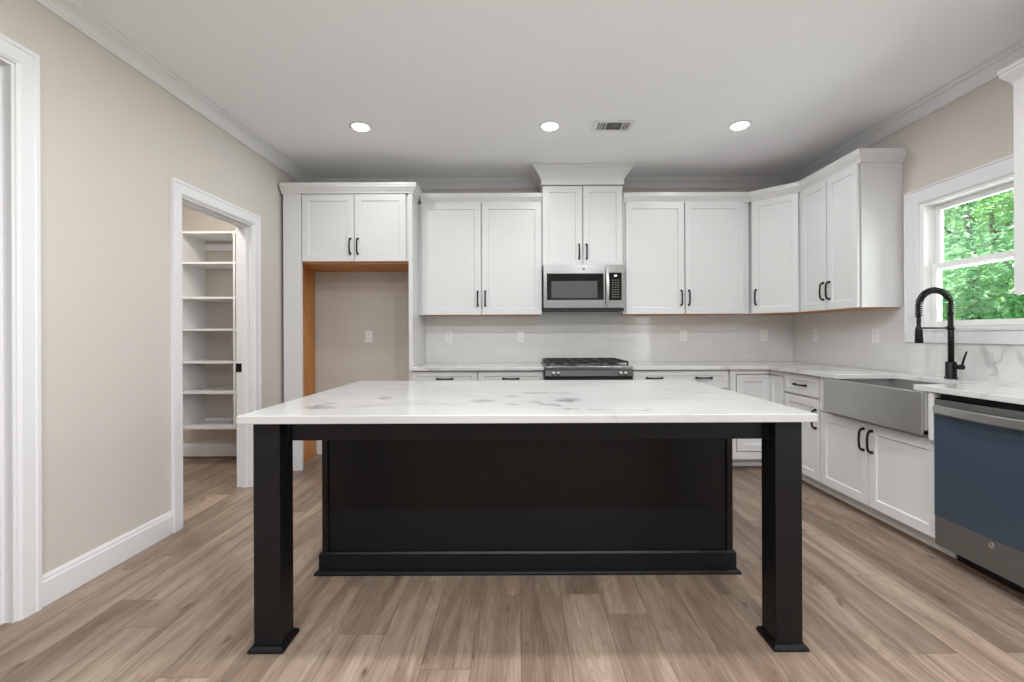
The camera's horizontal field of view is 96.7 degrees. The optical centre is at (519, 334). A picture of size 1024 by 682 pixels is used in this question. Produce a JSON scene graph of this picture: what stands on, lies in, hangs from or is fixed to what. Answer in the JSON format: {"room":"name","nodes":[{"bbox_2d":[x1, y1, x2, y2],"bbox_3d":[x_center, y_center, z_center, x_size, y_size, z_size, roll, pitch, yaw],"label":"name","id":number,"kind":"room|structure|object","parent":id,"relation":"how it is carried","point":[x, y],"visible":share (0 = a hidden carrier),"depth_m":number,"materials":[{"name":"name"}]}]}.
{"room":"kitchen","nodes":[
{"label":"kitchen","id":0,"kind":"room"},
{"bbox_2d":[0,0,298,574],"bbox_3d":[-2.193,-0.179,0.610,0.115,2.775,8.020,0,0,0],"label":"wall","id":1,"kind":"structure","parent":0,"point":[113,140],"depth_m":2.37,"materials":[{"name":"beige paint"}]},
{"bbox_2d":[0,33,41,624],"bbox_3d":[-2.193,-0.011,1.438,0.163,2.439,1.135,0,0,0],"label":"door frame","id":2,"kind":"structure","parent":1,"relation":"in","point":[20,193],"depth_m":1.93,"materials":[{"name":"white paint"}]},
{"bbox_2d":[42,510,172,607],"bbox_3d":[-2.122,1.139,0.305,0.015,0.138,7.390,0,0,0],"label":"baseboard","id":3,"kind":"structure","parent":1,"relation":"attached to","point":[58,582],"depth_m":2.31,"materials":[{"name":"white paint"}]},
{"bbox_2d":[35,0,312,182],"bbox_3d":[-2.099,-1.521,0.610,0.081,0.089,8.020,0,0,0],"label":"trim","id":4,"kind":"structure","parent":1,"relation":"attached to","point":[76,13],"depth_m":2.66,"materials":[{"name":"white paint"}]},
{"bbox_2d":[170,177,261,532],"bbox_3d":[-2.192,0.123,3.246,0.163,2.172,0.936,0,0,0],"label":"door frame","id":5,"kind":"structure","parent":1,"relation":"in","point":[248,224],"depth_m":3.60,"materials":[{"name":"white paint"}]},
{"bbox_2d":[182,205,236,443],"bbox_3d":[-3.016,-0.176,4.560,1.529,2.775,0.120,0,0,0],"label":"wall","id":6,"kind":"structure","parent":0,"point":[219,282],"depth_m":4.50,"materials":[{"name":"beige paint"}]},
{"bbox_2d":[182,231,236,428],"bbox_3d":[-2.692,-0.044,4.316,0.840,1.805,0.332,0,0,0],"label":"pantry shelving","id":7,"kind":"object","parent":6,"relation":"attached to","point":[194,248],"visible":0.44,"depth_m":4.28,"materials":[{"name":"white paint"}]},
{"bbox_2d":[183,444,236,455],"bbox_3d":[-3.010,1.143,3.354,1.529,0.138,2.289,0,0,0],"label":"baseboard","id":8,"kind":"structure","parent":6,"relation":"attached to","point":[188,449],"depth_m":4.48,"materials":[{"name":"white paint"}]},
{"bbox_2d":[183,456,236,457],"bbox_3d":[-3.011,1.203,3.346,1.492,0.018,2.272,0,0,0],"label":"trim","id":9,"kind":"structure","parent":6,"relation":"attached to","point":[183,456],"depth_m":4.47,"materials":[{"name":"white wood"}]},
{"bbox_2d":[0,454,1023,681],"bbox_3d":[-0.445,1.252,0.600,6.900,0.100,8.400,0,0,0],"label":"floor","id":10,"kind":"structure","parent":0,"point":[879,605],"depth_m":1.93,"materials":[{"name":"brown wood"}]},
{"bbox_2d":[279,182,425,470],"bbox_3d":[-1.515,-0.069,4.311,1.211,2.549,0.614,0,0,0],"label":"tall cabinet","id":11,"kind":"object","parent":10,"relation":"on","point":[328,226],"visible":0.89,"depth_m":4.05,"materials":[{"name":"white paint"}]},
{"bbox_2d":[412,370,543,380],"bbox_3d":[-0.370,0.757,4.286,1.162,0.890,0.650,0,0,0],"label":"base cabinet","id":12,"kind":"object","parent":10,"relation":"on","point":[507,374],"visible":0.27,"depth_m":4.00,"materials":[{"name":"white paint"}]},
{"bbox_2d":[411,362,543,370],"bbox_3d":[-0.372,0.295,4.288,1.164,0.030,0.646,0,0,0],"label":"countertop","id":13,"kind":"structure","parent":12,"relation":"on","point":[536,365],"depth_m":4.02,"materials":[{"name":"white stone"}]},
{"bbox_2d":[247,422,809,653],"bbox_3d":[0.037,0.764,2.328,2.136,0.872,1.224,0,0,0],"label":"kitchen island","id":14,"kind":"object","parent":10,"relation":"on","point":[463,499],"visible":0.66,"depth_m":2.31,"materials":[{"name":"black paint"}]},
{"bbox_2d":[236,380,817,423],"bbox_3d":[0.026,0.311,2.329,2.154,0.031,1.293,0,0,0],"label":"island countertop","id":15,"kind":"structure","parent":14,"relation":"on","point":[474,401],"depth_m":1.93,"materials":[{"name":"white stone"}]},
{"bbox_2d":[541,358,633,379],"bbox_3d":[0.594,0.703,4.223,0.755,0.950,0.773,0,0,0],"label":"gas range","id":16,"kind":"object","parent":10,"relation":"on","point":[554,368],"visible":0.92,"depth_m":3.90,"materials":[{"name":"silver metal"}]},
{"bbox_2d":[541,362,632,369],"bbox_3d":[0.593,0.284,4.255,0.755,0.030,0.710,0,0,0],"label":"cooktop","id":17,"kind":"object","parent":16,"relation":"in","point":[547,366],"depth_m":3.90,"materials":[{"name":"silver metal"}]},
{"bbox_2d":[633,370,728,389],"bbox_3d":[1.414,0.750,4.286,0.868,0.890,0.650,0,0,0],"label":"base cabinet","id":18,"kind":"object","parent":10,"relation":"on","point":[716,378],"visible":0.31,"depth_m":4.00,"materials":[{"name":"white paint"}]},
{"bbox_2d":[729,369,786,465],"bbox_3d":[2.311,0.746,4.202,0.925,0.890,0.818,0,0,0],"label":"base cabinet","id":19,"kind":"object","parent":10,"relation":"on","point":[769,385],"visible":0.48,"depth_m":4.00,"materials":[{"name":"white paint"}]},
{"bbox_2d":[623,361,1023,404],"bbox_3d":[1.872,0.287,3.198,1.793,0.030,2.826,0,0,0],"label":"countertop","id":20,"kind":"structure","parent":19,"relation":"on","point":[1007,392],"depth_m":3.11,"materials":[{"name":"white stone"}]},
{"bbox_2d":[824,378,937,434],"bbox_3d":[2.376,0.417,2.812,0.492,0.232,0.785,0,0,0],"label":"farmhouse sink","id":21,"kind":"object","parent":20,"relation":"in","point":[892,403],"visible":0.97,"depth_m":2.75,"materials":[{"name":"silver metal"}]},
{"bbox_2d":[914,287,967,378],"bbox_3d":[2.568,-0.014,2.804,0.246,0.564,0.129,0,0,22],"label":"kitchen faucet","id":22,"kind":"object","parent":20,"relation":"on","point":[951,367],"visible":1,"depth_m":2.79,"materials":[{"name":"black metal"}]},
{"bbox_2d":[784,372,831,494],"bbox_3d":[2.466,0.746,3.564,0.616,0.890,0.456,0,0,0],"label":"base cabinet","id":23,"kind":"object","parent":10,"relation":"on","point":[803,391],"visible":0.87,"depth_m":3.48,"materials":[{"name":"white paint"}]},
{"bbox_2d":[733,466,1023,598],"bbox_3d":[1.633,1.185,2.937,1.302,0.018,2.294,0,0,0],"label":"trim","id":24,"kind":"structure","parent":10,"relation":"on","point":[1006,587],"depth_m":2.58,"materials":[{"name":"wood"}]},
{"bbox_2d":[820,377,956,558],"bbox_3d":[2.466,0.746,2.861,0.616,0.890,0.947,0,0,0],"label":"base cabinet","id":25,"kind":"object","parent":10,"relation":"on","point":[886,473],"visible":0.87,"depth_m":2.76,"materials":[{"name":"white paint"}]},
{"bbox_2d":[933,395,1023,593],"bbox_3d":[2.440,0.750,2.086,0.626,0.880,0.596,0,0,0],"label":"dishwasher","id":26,"kind":"object","parent":10,"relation":"on","point":[979,443],"visible":1,"depth_m":2.14,"materials":[{"name":"metal"}]},
{"bbox_2d":[80,0,1023,177],"bbox_3d":[-0.456,-1.633,0.600,6.900,0.120,8.400,0,0,0],"label":"ceiling","id":27,"kind":"structure","parent":0,"point":[444,88],"depth_m":2.73,"materials":[{"name":"paint"}]},
{"bbox_2d":[349,122,371,131],"bbox_3d":[-1.199,-1.559,3.430,0.164,0.022,0.164,0,0,0],"label":"recessed light","id":28,"kind":"object","parent":27,"relation":"in","point":[358,126],"visible":1,"depth_m":3.40,"materials":[{"name":"white paint"}]},
{"bbox_2d":[539,121,560,130],"bbox_3d":[0.225,-1.564,3.430,0.164,0.022,0.164,0,0,0],"label":"recessed light","id":29,"kind":"object","parent":27,"relation":"in","point":[547,125],"visible":1,"depth_m":3.40,"materials":[{"name":"white paint"}]},
{"bbox_2d":[591,120,634,131],"bbox_3d":[0.697,-1.574,3.430,0.294,0.007,0.180,0,0,0],"label":"ceiling vent","id":30,"kind":"object","parent":27,"relation":"in","point":[599,125],"visible":1,"depth_m":3.43,"materials":[{"name":"white metal"}]},
{"bbox_2d":[728,120,751,129],"bbox_3d":[1.656,-1.570,3.430,0.164,0.022,0.164,0,0,0],"label":"recessed light","id":31,"kind":"object","parent":27,"relation":"in","point":[738,125],"visible":1,"depth_m":3.41,"materials":[{"name":"white paint"}]},
{"bbox_2d":[315,188,793,451],"bbox_3d":[0.324,-0.189,4.676,5.150,2.775,0.128,0,0,0],"label":"wall","id":32,"kind":"structure","parent":0,"point":[348,305],"depth_m":4.61,"materials":[{"name":"beige paint"}]},
{"bbox_2d":[317,440,321,453],"bbox_3d":[-1.522,1.137,4.612,1.063,0.138,0.015,0,0,0],"label":"baseboard","id":33,"kind":"structure","parent":32,"relation":"attached to","point":[319,442],"depth_m":4.60,"materials":[{"name":"white paint"}]},
{"bbox_2d":[365,331,371,341],"bbox_3d":[-1.533,0.016,4.615,0.072,0.116,0.008,0,0,0],"label":"wall outlet","id":34,"kind":"object","parent":32,"relation":"attached to","point":[368,334],"visible":1,"depth_m":4.61,"materials":[{"name":"white plastic"}]},
{"bbox_2d":[445,331,451,342],"bbox_3d":[-0.721,0.018,4.607,0.072,0.116,0.008,0,0,0],"label":"wall outlet","id":35,"kind":"object","parent":32,"relation":"attached to","point":[448,334],"visible":1,"depth_m":4.61,"materials":[{"name":"white plastic"}]},
{"bbox_2d":[418,193,541,316],"bbox_3d":[-0.376,-0.757,4.425,1.162,1.135,0.388,0,0,0],"label":"upper cabinet","id":36,"kind":"object","parent":32,"relation":"attached to","point":[480,254],"visible":1,"depth_m":4.28,"materials":[{"name":"white paint"}]},
{"bbox_2d":[517,331,523,341],"bbox_3d":[0.005,0.015,4.607,0.072,0.116,0.008,0,0,0],"label":"wall outlet","id":37,"kind":"object","parent":32,"relation":"attached to","point":[520,334],"visible":1,"depth_m":4.61,"materials":[{"name":"white plastic"}]},
{"bbox_2d":[312,176,791,188],"bbox_3d":[0.317,-1.531,4.579,4.915,0.089,0.081,0,0,0],"label":"trim","id":38,"kind":"structure","parent":32,"relation":"attached to","point":[687,181],"depth_m":4.57,"materials":[{"name":"white paint"}]},
{"bbox_2d":[532,163,634,268],"bbox_3d":[0.587,-1.113,4.397,0.935,0.925,0.443,0,0,0],"label":"upper cabinet","id":39,"kind":"object","parent":32,"relation":"attached to","point":[582,208],"visible":0.89,"depth_m":4.27,"materials":[{"name":"white paint"}]},
{"bbox_2d":[542,265,623,311],"bbox_3d":[0.590,-0.435,4.386,0.743,0.428,0.447,0,0,0],"label":"microwave","id":40,"kind":"object","parent":39,"relation":"attached to","point":[565,288],"visible":1,"depth_m":4.21,"materials":[{"name":"silver metal"}]},
{"bbox_2d":[426,311,793,362],"bbox_3d":[0.909,-0.184,4.616,3.723,0.959,0.008,0,0,0],"label":"tile backsplash","id":41,"kind":"structure","parent":32,"relation":"attached to","point":[710,338],"depth_m":4.61,"materials":[{"name":"white tile"}]},
{"bbox_2d":[680,330,686,341],"bbox_3d":[1.655,0.009,4.607,0.072,0.116,0.008,0,0,0],"label":"wall outlet","id":42,"kind":"object","parent":32,"relation":"attached to","point":[683,333],"visible":1,"depth_m":4.61,"materials":[{"name":"white plastic"}]},
{"bbox_2d":[618,202,748,315],"bbox_3d":[1.566,-0.722,4.425,1.187,1.049,0.388,0,0,0],"label":"upper cabinet","id":43,"kind":"object","parent":32,"relation":"attached to","point":[680,258],"visible":0.98,"depth_m":4.28,"materials":[{"name":"white paint"}]},
{"bbox_2d":[622,148,907,203],"bbox_3d":[1.871,-1.291,3.891,1.803,0.086,1.278,0,0,0],"label":"crown molding","id":44,"kind":"structure","parent":43,"relation":"attached to","point":[861,155],"depth_m":4.07,"materials":[{"name":"white paint"}]},
{"bbox_2d":[761,330,767,340],"bbox_3d":[2.473,0.005,4.607,0.072,0.116,0.008,0,0,0],"label":"wall outlet","id":45,"kind":"object","parent":32,"relation":"attached to","point":[764,333],"visible":1,"depth_m":4.61,"materials":[{"name":"white plastic"}]},
{"bbox_2d":[794,77,1023,383],"bbox_3d":[2.833,-0.199,0.610,0.132,2.775,8.020,0,0,0],"label":"wall","id":46,"kind":"structure","parent":0,"point":[976,129],"depth_m":3.06,"materials":[{"name":"beige paint"}]},
{"bbox_2d":[740,193,827,314],"bbox_3d":[2.471,-0.725,4.306,0.608,1.050,0.624,0,0,0],"label":"upper cabinet","id":47,"kind":"object","parent":46,"relation":"attached to","point":[774,223],"visible":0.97,"depth_m":4.13,"materials":[{"name":"white paint"}]},
{"bbox_2d":[813,329,817,341],"bbox_3d":[2.767,0.004,4.265,0.008,0.116,0.072,0,0,0],"label":"wall outlet","id":48,"kind":"object","parent":46,"relation":"attached to","point":[815,331],"visible":1,"depth_m":4.26,"materials":[{"name":"white plastic"}]},
{"bbox_2d":[794,306,906,371],"bbox_3d":[2.776,0.039,3.938,0.008,0.499,1.345,0,0,0],"label":"tile backsplash","id":49,"kind":"structure","parent":46,"relation":"attached to","point":[845,337],"depth_m":3.78,"materials":[{"name":"white tile"}]},
{"bbox_2d":[801,162,902,311],"bbox_3d":[2.594,-0.726,3.639,0.362,1.049,0.682,0,0,0],"label":"upper cabinet","id":50,"kind":"object","parent":46,"relation":"attached to","point":[852,219],"visible":1,"depth_m":3.35,"materials":[{"name":"white paint"}]},
{"bbox_2d":[872,328,879,342],"bbox_3d":[2.767,0.004,3.540,0.008,0.116,0.072,0,0,0],"label":"wall outlet","id":51,"kind":"object","parent":46,"relation":"attached to","point":[875,331],"visible":1,"depth_m":3.53,"materials":[{"name":"white plastic"}]},
{"bbox_2d":[790,39,1023,182],"bbox_3d":[2.732,-1.540,0.610,0.081,0.089,8.020,0,0,0],"label":"trim","id":52,"kind":"structure","parent":46,"relation":"attached to","point":[986,71],"depth_m":3.05,"materials":[{"name":"white paint"}]},
{"bbox_2d":[903,154,1023,344],"bbox_3d":[2.823,-0.478,2.790,0.150,1.063,0.948,0,0,0],"label":"window","id":53,"kind":"structure","parent":46,"relation":"in","point":[924,207],"depth_m":3.05,"materials":[{"name":"white paint"}]},
{"bbox_2d":[906,343,1023,383],"bbox_3d":[2.774,0.171,2.523,0.012,0.234,1.486,0,0,0],"label":"backsplash","id":54,"kind":"structure","parent":46,"relation":"attached to","point":[991,362],"depth_m":2.77,"materials":[{"name":"white stone"}]},
{"bbox_2d":[997,58,1023,293],"bbox_3d":[2.594,-0.769,1.939,0.362,1.135,0.746,0,0,0],"label":"upper cabinet","id":55,"kind":"object","parent":46,"relation":"attached to","point":[1013,73],"visible":1,"depth_m":2.24,"materials":[{"name":"white paint"}]},
{"label":"outside","id":56,"kind":"structure","parent":0,"visible":0},
{"bbox_3d":[21.506,1.466,10.000,37.000,0.100,60.000,0,0,0],"label":"ground","id":57,"kind":"structure","parent":56,"visible":0},
{"bbox_2d":[942,192,1020,320],"bbox_3d":[11.421,-1.750,10.899,4.946,6.416,5.245,0,0,-25],"label":"tree","id":58,"kind":"object","parent":57,"relation":"on","point":[991,216],"visible":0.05,"depth_m":10.88,"materials":[{"name":"green plant"}]},
{"bbox_2d":[944,189,1019,301],"bbox_3d":[17.419,-3.080,17.287,6.255,9.027,6.664,0,0,-20],"label":"tree","id":59,"kind":"object","parent":57,"relation":"on","point":[1012,214],"visible":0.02,"depth_m":15.41,"materials":[{"name":"green plant"}]},
{"bbox_2d":[942,190,1023,325],"bbox_3d":[6.580,-0.776,6.557,3.558,4.507,3.716,0,0,-31],"label":"tree","id":60,"kind":"object","parent":57,"relation":"on","point":[965,240],"visible":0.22,"depth_m":6.05,"materials":[{"name":"green plant"}]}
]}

